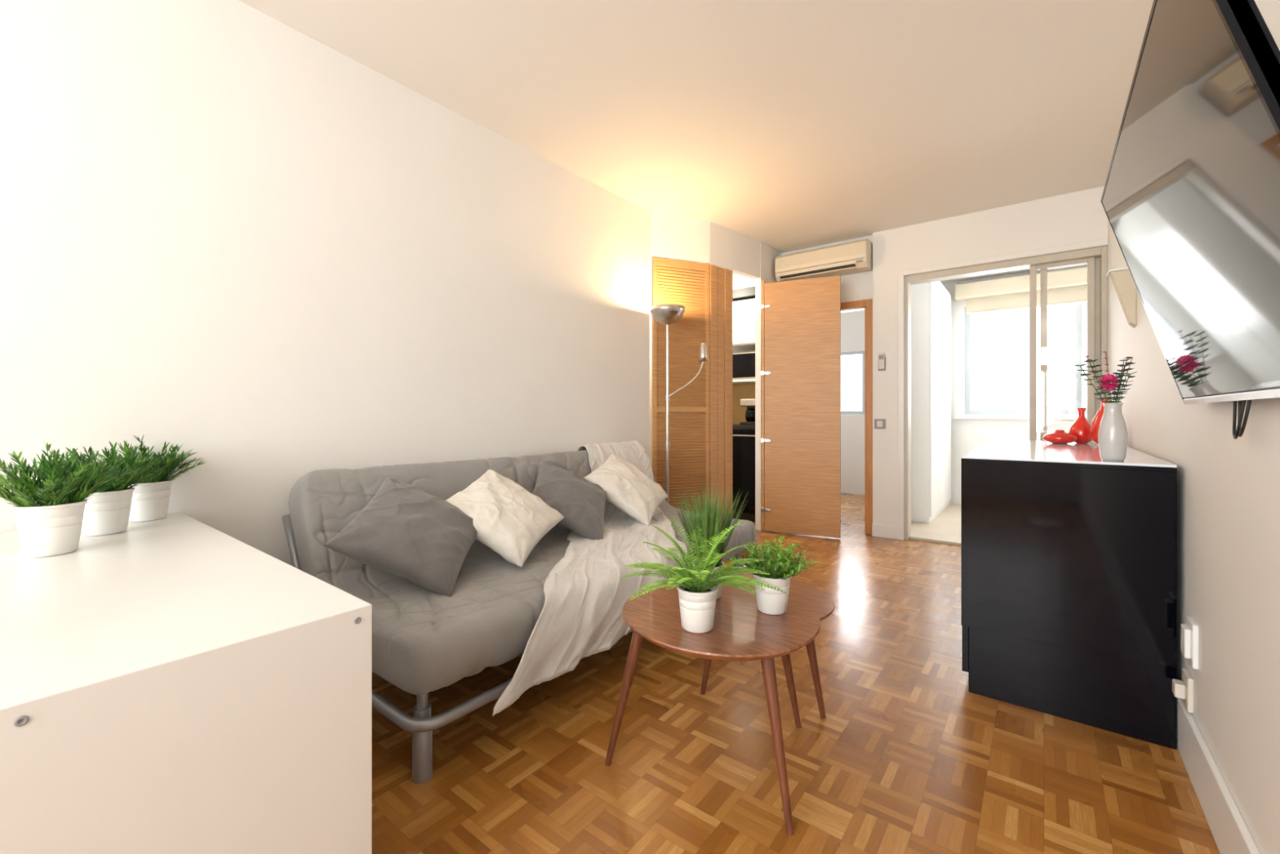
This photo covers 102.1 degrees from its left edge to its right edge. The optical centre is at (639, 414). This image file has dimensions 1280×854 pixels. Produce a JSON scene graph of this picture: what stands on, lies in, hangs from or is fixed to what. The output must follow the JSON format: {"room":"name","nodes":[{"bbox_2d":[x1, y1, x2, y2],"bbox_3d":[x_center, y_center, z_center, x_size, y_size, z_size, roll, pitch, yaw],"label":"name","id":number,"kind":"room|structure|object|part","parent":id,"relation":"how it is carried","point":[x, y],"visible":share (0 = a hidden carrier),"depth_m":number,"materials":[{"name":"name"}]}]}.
{"room":"living room","nodes":[
{"label":"living room","id":0,"kind":"room"},
{"bbox_2d":[0,0,649,565],"bbox_3d":[-1.934,-0.250,1.358,0.120,2.500,6.360,0,0,38],"label":"wall","id":1,"kind":"structure","parent":0,"point":[228,237],"depth_m":1.95,"materials":[{"name":"paint"}]},
{"bbox_2d":[237,0,1153,284],"bbox_3d":[0.438,-1.550,1.942,4.300,0.100,10.200,0,0,38],"label":"ceiling","id":2,"kind":"structure","parent":0,"point":[786,126],"depth_m":2.40,"materials":[{"name":"white paint"}]},
{"bbox_2d":[649,212,759,279],"bbox_3d":[0.568,-1.340,4.130,1.163,0.320,0.162,0,0,-34],"label":"wall","id":3,"kind":"structure","parent":0,"point":[671,237],"depth_m":4.00,"materials":[{"name":"paint"}]},
{"bbox_2d":[651,257,709,512],"bbox_3d":[0.313,-0.091,3.943,0.477,2.158,0.030,0,0,-22],"label":"panel","id":4,"kind":"object","parent":3,"relation":"attached to","point":[673,282],"visible":0.77,"depth_m":3.94,"materials":[{"name":"brown wood"}]},
{"bbox_2d":[649,241,781,530],"bbox_3d":[0.532,-0.250,4.685,1.070,2.500,2.080,0,0,38],"label":"wall","id":5,"kind":"structure","parent":0,"point":[768,255],"depth_m":4.50,"materials":[{"name":"paint"}]},
{"bbox_2d":[732,383,755,424],"bbox_3d":[1.132,-0.110,5.416,0.915,0.420,0.020,0,0,38],"label":"backsplash","id":6,"kind":"structure","parent":5,"relation":"attached to","point":[747,391],"depth_m":5.46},
{"bbox_2d":[761,280,764,530],"bbox_3d":[1.055,-0.081,4.428,0.025,2.138,0.035,0,0,26],"label":"door frame","id":7,"kind":"structure","parent":5,"relation":"attached to","point":[762,281],"depth_m":4.41,"materials":[{"name":"brown wood"}]},
{"bbox_2d":[760,304,770,511],"bbox_3d":[1.069,-0.055,4.392,0.085,1.766,0.016,0,0,26],"label":"hinges","id":8,"kind":"object","parent":5,"relation":"attached to","point":[762,306],"visible":1,"depth_m":4.39,"materials":[{"name":"metal"}]},
{"bbox_2d":[764,275,840,537],"bbox_3d":[1.339,-0.065,4.286,0.604,2.106,0.035,0,0,26],"label":"door","id":9,"kind":"structure","parent":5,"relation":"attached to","point":[802,320],"depth_m":4.26,"materials":[{"name":"brown wood"}]},
{"bbox_2d":[372,493,1219,853],"bbox_3d":[0.537,1.050,1.865,4.050,0.100,10.200,0,0,38],"label":"floor","id":10,"kind":"structure","parent":0,"point":[903,758],"depth_m":1.51,"materials":[{"name":"wood"}]},
{"bbox_2d":[0,511,372,853],"bbox_3d":[-1.127,0.662,1.141,1.369,0.675,0.421,0,0,38],"label":"sideboard","id":11,"kind":"object","parent":10,"relation":"on","point":[172,684],"visible":0.98,"depth_m":0.76,"materials":[{"name":"laminate"}]},
{"bbox_2d":[0,441,134,557],"bbox_3d":[-1.385,0.192,1.218,0.262,0.266,0.267,0,0,12],"label":"potted plant","id":12,"kind":"object","parent":11,"relation":"on","point":[49,511],"visible":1,"depth_m":1.18,"materials":[{"name":"green plant"}]},
{"bbox_3d":[-1.381,0.266,1.212,0.116,0.118,0.116,0,0,38],"label":"pot","id":13,"kind":"part","parent":12,"relation":"part of","materials":[{"name":"white ceramic"}]},
{"bbox_3d":[-1.654,0.662,1.553,0.030,0.675,0.421,0,0,38],"label":"panel","id":14,"kind":"part","parent":11,"relation":"part of","materials":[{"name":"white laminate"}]},
{"bbox_2d":[40,441,164,536],"bbox_3d":[-1.475,0.200,1.423,0.257,0.251,0.246,0,0,38],"label":"potted plant","id":15,"kind":"object","parent":11,"relation":"on","point":[108,512],"visible":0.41,"depth_m":1.40,"materials":[{"name":"green plant"}]},
{"bbox_3d":[-1.471,0.266,1.422,0.116,0.118,0.116,0,0,38],"label":"pot","id":16,"kind":"part","parent":15,"relation":"part of","materials":[{"name":"white ceramic"}]},
{"bbox_2d":[93,435,205,521],"bbox_3d":[-1.510,0.193,1.598,0.236,0.265,0.278,0,0,38],"label":"potted plant","id":17,"kind":"object","parent":11,"relation":"on","point":[150,498],"visible":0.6,"depth_m":1.58,"materials":[{"name":"green plant"}]},
{"bbox_3d":[-1.530,0.266,1.607,0.116,0.118,0.116,0,0,38],"label":"pot","id":18,"kind":"part","parent":17,"relation":"part of","materials":[{"name":"white ceramic"}]},
{"bbox_2d":[281,449,755,783],"bbox_3d":[-0.326,0.602,2.427,0.991,0.796,2.037,0,0,38],"label":"sofa","id":19,"kind":"object","parent":10,"relation":"on","point":[424,640],"visible":0.3,"depth_m":1.76,"materials":[{"name":"grey fabric"}]},
{"bbox_2d":[324,476,477,596],"bbox_3d":[-0.810,0.426,1.870,0.375,0.366,0.478,0,0,1],"label":"throw pillow","id":20,"kind":"object","parent":19,"relation":"on","point":[413,534],"visible":0.94,"depth_m":1.76,"materials":[{"name":"grey fabric"}]},
{"bbox_2d":[445,469,564,566],"bbox_3d":[-0.573,0.416,2.174,0.355,0.329,0.464,0,0,15],"label":"throw pillow","id":21,"kind":"object","parent":19,"relation":"on","point":[510,520],"visible":0.94,"depth_m":2.08,"materials":[{"name":"beige fabric"}]},
{"bbox_3d":[-0.312,0.830,2.401,0.902,0.032,2.013,0,0,38],"label":"frame rail","id":22,"kind":"part","parent":19,"relation":"part of","materials":[{"name":"grey metal"}]},
{"bbox_2d":[492,440,687,715],"bbox_3d":[-0.095,0.499,2.470,0.611,0.661,2.108,0,0,0],"label":"throw blanket","id":23,"kind":"object","parent":19,"relation":"on","point":[586,594],"visible":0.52,"depth_m":1.84,"materials":[{"name":"beige fabric"}]},
{"bbox_2d":[532,461,606,539],"bbox_3d":[-0.341,0.415,2.519,0.445,0.352,0.349,0,0,-14],"label":"throw pillow","id":24,"kind":"object","parent":23,"relation":"on","point":[581,503],"visible":0.86,"depth_m":2.43,"materials":[{"name":"grey fabric"}]},
{"bbox_2d":[583,453,667,525],"bbox_3d":[-0.064,0.400,2.842,0.338,0.338,0.464,0,0,17],"label":"throw pillow","id":25,"kind":"object","parent":23,"relation":"on","point":[626,486],"visible":0.97,"depth_m":2.71,"materials":[{"name":"beige fabric"}]},
{"bbox_2d":[649,303,707,502],"bbox_3d":[0.248,0.128,3.578,0.392,1.745,0.264,0,0,27],"label":"floor lamp","id":26,"kind":"object","parent":10,"relation":"on","point":[668,314],"visible":0.79,"depth_m":3.58,"materials":[{"name":"metal"}]},
{"bbox_3d":[0.191,-0.685,3.607,0.248,0.120,0.248,0,0,38],"label":"lamp shade","id":27,"kind":"part","parent":26,"relation":"part of","materials":[{"name":"metal"}]},
{"bbox_3d":[0.439,-0.435,3.591,0.066,0.130,0.066,0,0,38],"label":"lamp shade","id":28,"kind":"part","parent":26,"relation":"part of","materials":[{"name":"metal"}]},
{"bbox_2d":[604,582,820,835],"bbox_3d":[0.246,0.776,1.486,0.544,0.452,0.612,0,0,38],"label":"coffee table","id":29,"kind":"object","parent":10,"relation":"on","point":[740,632],"visible":0.72,"depth_m":1.34,"materials":[{"name":"brown wood"}]},
{"bbox_3d":[-0.037,0.785,1.481,0.127,0.434,0.036,0,0,10],"label":"leg","id":30,"kind":"part","parent":29,"relation":"part of","materials":[{"name":"brown wood"}]},
{"bbox_2d":[620,516,786,633],"bbox_3d":[0.147,0.411,1.333,0.430,0.278,0.414,0,0,38],"label":"potted fern","id":31,"kind":"object","parent":29,"relation":"on","point":[697,597],"visible":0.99,"depth_m":1.31,"materials":[{"name":"green plant"}]},
{"bbox_2d":[676,580,718,633],"bbox_3d":[0.149,0.496,1.337,0.106,0.106,0.106,0,0,38],"label":"pot","id":32,"kind":"object","parent":31,"relation":"on","point":[697,602],"depth_m":1.30,"materials":[{"name":"white ceramic"}]},
{"bbox_2d":[671,484,748,599],"bbox_3d":[0.208,0.380,1.560,0.238,0.340,0.241,0,0,38],"label":"potted grass","id":33,"kind":"object","parent":29,"relation":"on","point":[710,522],"depth_m":1.53,"materials":[{"name":"green plant"}]},
{"bbox_2d":[693,561,724,599],"bbox_3d":[0.207,0.499,1.564,0.098,0.100,0.098,0,0,38],"label":"pot","id":34,"kind":"object","parent":33,"relation":"on","point":[719,564],"depth_m":1.54,"materials":[{"name":"white ceramic"}]},
{"bbox_2d":[726,535,817,614],"bbox_3d":[0.375,0.441,1.453,0.223,0.216,0.223,0,0,38],"label":"potted plant","id":35,"kind":"object","parent":29,"relation":"on","point":[770,601],"visible":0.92,"depth_m":1.42,"materials":[{"name":"green plant"}]},
{"bbox_3d":[0.371,0.497,1.455,0.106,0.104,0.106,0,0,38],"label":"pot","id":36,"kind":"part","parent":35,"relation":"part of","materials":[{"name":"white ceramic"}]},
{"bbox_3d":[0.331,0.785,1.273,0.036,0.433,0.108,0,0,-25],"label":"leg","id":37,"kind":"part","parent":29,"relation":"part of","materials":[{"name":"brown wood"}]},
{"bbox_3d":[0.457,0.785,1.627,0.137,0.435,0.036,0,0,-40],"label":"leg","id":38,"kind":"part","parent":29,"relation":"part of","materials":[{"name":"brown wood"}]},
{"bbox_2d":[709,264,732,518],"bbox_3d":[0.641,-0.091,4.123,0.265,2.158,0.034,0,0,-40],"label":"panel","id":39,"kind":"object","parent":10,"relation":"on","point":[720,278],"visible":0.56,"depth_m":4.11,"materials":[{"name":"brown wood"}]},
{"bbox_2d":[732,286,755,521],"bbox_3d":[0.957,-0.100,5.192,0.915,2.200,0.590,0,0,38],"label":"tall cabinet","id":40,"kind":"object","parent":10,"relation":"on","point":[743,299],"visible":0.08,"depth_m":4.89,"materials":[{"name":"metal"}]},
{"bbox_2d":[732,351,755,379],"bbox_3d":[1.120,-0.473,5.104,0.480,0.253,0.376,0,0,38],"label":"microwave oven","id":41,"kind":"object","parent":40,"relation":"on","point":[743,363],"visible":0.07,"depth_m":4.99,"materials":[{"name":"metal"}]},
{"bbox_2d":[732,423,755,430],"bbox_3d":[0.960,0.120,5.196,0.915,0.040,0.570,0,0,38],"label":"countertop","id":42,"kind":"structure","parent":40,"relation":"on","point":[735,426],"depth_m":4.84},
{"bbox_2d":[739,398,755,425],"bbox_3d":[1.103,-0.026,5.001,0.180,0.248,0.240,0,0,38],"label":"coffee machine","id":43,"kind":"object","parent":42,"relation":"on","point":[749,403],"visible":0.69,"depth_m":4.92,"materials":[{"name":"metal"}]},
{"bbox_3d":[1.034,-0.885,4.914,0.420,0.410,0.018,0,0,38],"label":"door","id":44,"kind":"part","parent":40,"relation":"part of","materials":[{"name":"white wood"}]},
{"bbox_3d":[0.983,-1.160,5.225,0.915,0.080,0.505,0,0,38],"label":"panel","id":45,"kind":"part","parent":40,"relation":"part of","materials":[{"name":"white wood"}]},
{"bbox_2d":[732,378,755,384],"bbox_3d":[1.007,-0.333,5.257,0.915,0.025,0.425,0,0,38],"label":"shelf","id":46,"kind":"object","parent":40,"relation":"attached to","point":[740,381],"depth_m":5.05,"materials":[{"name":"beige wood"}]},
{"bbox_3d":[0.964,0.194,4.816,0.250,0.012,0.007,0,0,38],"label":"handle","id":47,"kind":"part","parent":40,"relation":"part of","materials":[{"name":"metal"}]},
{"bbox_3d":[0.978,0.525,4.833,0.390,0.750,0.020,0,0,38],"label":"door","id":48,"kind":"part","parent":40,"relation":"part of","materials":[{"name":"black wood"}]},
{"bbox_2d":[700,573,835,718],"bbox_3d":[0.401,0.801,1.720,0.470,0.402,0.470,0,0,38],"label":"coffee table","id":49,"kind":"object","parent":10,"relation":"on","point":[818,599],"visible":0.21,"depth_m":1.70,"materials":[{"name":"brown wood"}]},
{"bbox_3d":[0.256,0.810,1.830,0.096,0.383,0.036,0,0,38],"label":"leg","id":50,"kind":"part","parent":49,"relation":"part of","materials":[{"name":"brown wood"}]},
{"bbox_3d":[0.567,0.810,1.707,0.092,0.383,0.036,0,0,11],"label":"leg","id":51,"kind":"part","parent":49,"relation":"part of","materials":[{"name":"brown wood"}]},
{"bbox_2d":[911,280,951,523],"bbox_3d":[2.983,-0.175,5.328,0.230,2.350,1.310,0,0,38],"label":"wardrobe","id":52,"kind":"object","parent":10,"relation":"on","point":[931,302],"visible":0.74,"depth_m":4.83,"materials":[{"name":"white wood"}]},
{"bbox_3d":[2.802,-0.195,4.922,0.015,2.270,0.428,0,0,38],"label":"door","id":53,"kind":"part","parent":52,"relation":"part of","materials":[{"name":"white wood"}]},
{"bbox_3d":[3.069,-0.195,5.264,0.015,2.270,0.428,0,0,38],"label":"door","id":54,"kind":"part","parent":52,"relation":"part of","materials":[{"name":"white wood"}]},
{"bbox_3d":[3.336,-0.195,5.606,0.015,2.270,0.428,0,0,38],"label":"door","id":55,"kind":"part","parent":52,"relation":"part of","materials":[{"name":"white wood"}]},
{"bbox_2d":[1026,422,1074,439],"bbox_3d":[3.848,0.534,4.812,0.420,0.931,0.462,0,0,38],"label":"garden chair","id":56,"kind":"object","parent":10,"relation":"on","point":[1028,423],"visible":0.15,"depth_m":4.99,"materials":[{"name":"white plastic"}]},
{"bbox_2d":[960,439,1177,749],"bbox_3d":[1.856,0.575,2.342,0.583,0.850,1.584,0,0,38],"label":"cabinet","id":57,"kind":"object","parent":10,"relation":"on","point":[1068,554],"visible":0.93,"depth_m":1.70,"materials":[{"name":"black laminate"}]},
{"bbox_3d":[1.427,0.815,2.194,0.021,0.250,0.770,0,0,38],"label":"drawer","id":58,"kind":"part","parent":57,"relation":"part of","materials":[{"name":"black wood"}]},
{"bbox_2d":[1042,430,1077,444],"bbox_3d":[2.181,0.115,2.687,0.146,0.070,0.146,0,0,38],"label":"vase","id":59,"kind":"object","parent":57,"relation":"on","point":[1060,437],"visible":1,"depth_m":2.65,"materials":[{"name":"ceramic"}]},
{"bbox_3d":[1.389,0.468,1.718,0.549,0.594,0.022,0,0,38],"label":"panel","id":60,"kind":"part","parent":57,"relation":"part of","materials":[{"name":"black wood"}]},
{"bbox_3d":[1.869,0.154,2.332,0.549,0.008,1.584,0,0,38],"label":"glass","id":61,"kind":"part","parent":57,"relation":"part of","materials":[{"name":"white glass"}]},
{"bbox_2d":[1068,408,1092,443],"bbox_3d":[2.302,0.057,2.694,0.108,0.185,0.108,0,0,38],"label":"vase","id":62,"kind":"object","parent":57,"relation":"on","point":[1081,428],"visible":0.91,"depth_m":2.67,"materials":[{"name":"ceramic"}]},
{"bbox_2d":[1089,397,1109,444],"bbox_3d":[2.278,0.032,2.535,0.112,0.235,0.112,0,0,38],"label":"vase","id":63,"kind":"object","parent":57,"relation":"on","point":[1095,425],"visible":0.39,"depth_m":2.53,"materials":[{"name":"ceramic"}]},
{"bbox_2d":[1074,351,1137,461],"bbox_3d":[1.533,-0.027,1.706,0.154,0.354,0.200,0,0,38],"label":"flower vase","id":64,"kind":"object","parent":57,"relation":"on","point":[1113,434],"visible":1,"depth_m":1.68,"materials":[{"name":"white ceramic"}]},
{"bbox_2d":[781,186,1107,527],"bbox_3d":[2.217,-0.250,4.137,2.260,2.500,0.150,0,0,38],"label":"wall","id":65,"kind":"structure","parent":0,"point":[1080,216],"depth_m":4.08,"materials":[{"name":"paint"}]},
{"bbox_2d":[774,238,872,281],"bbox_3d":[1.573,-1.312,4.470,0.775,0.225,0.209,0,0,38],"label":"air conditioner","id":66,"kind":"object","parent":65,"relation":"attached to","point":[855,256],"visible":0.91,"depth_m":4.37,"materials":[{"name":"plastic"}]},
{"bbox_2d":[840,298,872,534],"bbox_3d":[1.669,0.018,4.581,0.780,1.965,0.125,0,0,38],"label":"trim","id":67,"kind":"structure","parent":65,"relation":"attached to","point":[866,305],"depth_m":4.32,"materials":[{"name":"brown wood"}]},
{"bbox_2d":[874,418,885,428],"bbox_3d":[1.963,0.075,4.230,0.085,0.080,0.015,0,0,38],"label":"light switch","id":68,"kind":"object","parent":65,"relation":"attached to","point":[878,423],"visible":1,"depth_m":4.22,"materials":[{"name":"grey plastic"}]},
{"bbox_2d":[878,353,885,370],"bbox_3d":[1.970,-0.430,4.215,0.055,0.140,0.029,0,0,38],"label":"remote control","id":69,"kind":"object","parent":65,"relation":"attached to","point":[882,358],"visible":1,"depth_m":4.20,"materials":[{"name":"grey plastic"}]},
{"bbox_2d":[871,524,904,540],"bbox_3d":[2.011,0.950,4.194,0.239,0.100,0.015,0,0,38],"label":"baseboard","id":70,"kind":"structure","parent":65,"relation":"attached to","point":[877,530],"depth_m":4.18,"materials":[{"name":"white wood"}]},
{"bbox_2d":[897,238,1107,527],"bbox_3d":[2.565,-0.126,3.762,1.250,2.049,0.012,0,0,38],"label":"trim","id":71,"kind":"structure","parent":65,"relation":"attached to","point":[1103,242],"depth_m":4.12,"materials":[{"name":"white wood"}]},
{"bbox_2d":[904,245,1107,546],"bbox_3d":[2.635,-0.055,3.820,1.210,2.110,0.125,0,0,38],"label":"door frame","id":72,"kind":"structure","parent":65,"relation":"in","point":[1097,252],"depth_m":3.94,"materials":[{"name":"beige metal"}]},
{"bbox_2d":[1029,257,1100,441],"bbox_3d":[2.950,-0.042,3.597,0.380,2.036,0.058,0,0,38],"label":"sliding door","id":73,"kind":"structure","parent":72,"relation":"attached to","point":[1091,261],"depth_m":3.66,"materials":[{"name":"beige metal"}]},
{"bbox_3d":[2.984,-0.042,3.592,0.320,2.036,0.025,0,0,38],"label":"sash","id":74,"kind":"part","parent":73,"relation":"part of","materials":[{"name":"clear glass"}]},
{"bbox_2d":[840,264,1087,503],"bbox_3d":[3.626,-0.250,5.860,3.900,2.500,0.100,0,0,38],"label":"wall","id":75,"kind":"structure","parent":0,"point":[967,435],"depth_m":5.84,"materials":[{"name":"paint"}]},
{"bbox_2d":[840,351,864,414],"bbox_3d":[2.556,-0.400,6.683,0.698,0.798,0.040,0,0,38],"label":"window","id":76,"kind":"structure","parent":75,"relation":"in","point":[857,353],"depth_m":6.50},
{"bbox_2d":[953,416,1087,419],"bbox_3d":[4.321,0.030,5.214,1.990,0.030,0.059,0,0,38],"label":"trim","id":77,"kind":"structure","parent":75,"relation":"attached to","point":[954,417],"depth_m":5.49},
{"bbox_2d":[954,266,1087,314],"bbox_3d":[4.282,-1.276,5.180,1.930,0.327,0.155,0,0,38],"label":"roller blind","id":78,"kind":"object","parent":75,"relation":"attached to","point":[1065,286],"visible":0.57,"depth_m":5.40,"materials":[{"name":"fabric"}]},
{"bbox_2d":[964,302,1087,414],"bbox_3d":[4.384,-0.600,5.249,1.844,1.198,0.050,0,0,38],"label":"window","id":79,"kind":"structure","parent":75,"relation":"in","point":[1077,305],"depth_m":5.45,"materials":[{"name":"white metal"}]},
{"bbox_2d":[1107,0,1279,853],"bbox_3d":[0.738,-0.250,0.311,0.120,2.500,8.000,0,0,38],"label":"wall","id":80,"kind":"structure","parent":0,"point":[1228,487],"depth_m":1.19,"materials":[{"name":"paint"}]},
{"bbox_2d":[1106,267,1136,328],"bbox_3d":[2.230,-0.534,2.395,0.095,0.267,0.100,0,0,38],"label":"wall lamp","id":81,"kind":"object","parent":80,"relation":"attached to","point":[1125,287],"visible":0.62,"depth_m":2.36,"materials":[{"name":"plastic"}]},
{"bbox_3d":[2.230,-0.664,2.395,0.095,0.008,0.100,0,0,38],"label":"plate","id":82,"kind":"part","parent":81,"relation":"part of","materials":[{"name":"beige metal"}]},
{"bbox_2d":[1172,667,1193,712],"bbox_3d":[1.558,0.787,1.486,0.035,0.095,0.080,0,0,38],"label":"wall socket","id":83,"kind":"object","parent":80,"relation":"attached to","point":[1184,689],"visible":1,"depth_m":1.47,"materials":[{"name":"beige plastic"}]},
{"bbox_3d":[1.567,0.787,1.479,0.012,0.095,0.080,0,0,38],"label":"plate","id":84,"kind":"part","parent":83,"relation":"part of","materials":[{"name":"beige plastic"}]},
{"bbox_2d":[1181,616,1198,669],"bbox_3d":[1.525,0.630,1.436,0.025,0.120,0.080,0,0,38],"label":"wall socket","id":85,"kind":"object","parent":80,"relation":"attached to","point":[1189,631],"visible":1,"depth_m":1.42,"materials":[{"name":"white plastic"}]},
{"bbox_2d":[1100,0,1279,439],"bbox_3d":[1.034,-0.274,0.956,0.207,0.645,1.030,0,0,38],"label":"television","id":86,"kind":"object","parent":80,"relation":"attached to","point":[1190,200],"visible":1,"depth_m":0.81,"materials":[{"name":"glass"}]},
{"bbox_2d":[1176,697,1260,853],"bbox_3d":[0.670,0.922,0.333,0.015,0.155,7.750,0,0,38],"label":"baseboard","id":87,"kind":"structure","parent":80,"relation":"attached to","point":[1231,834],"depth_m":1.24,"materials":[{"name":"white wood"}]}
]}

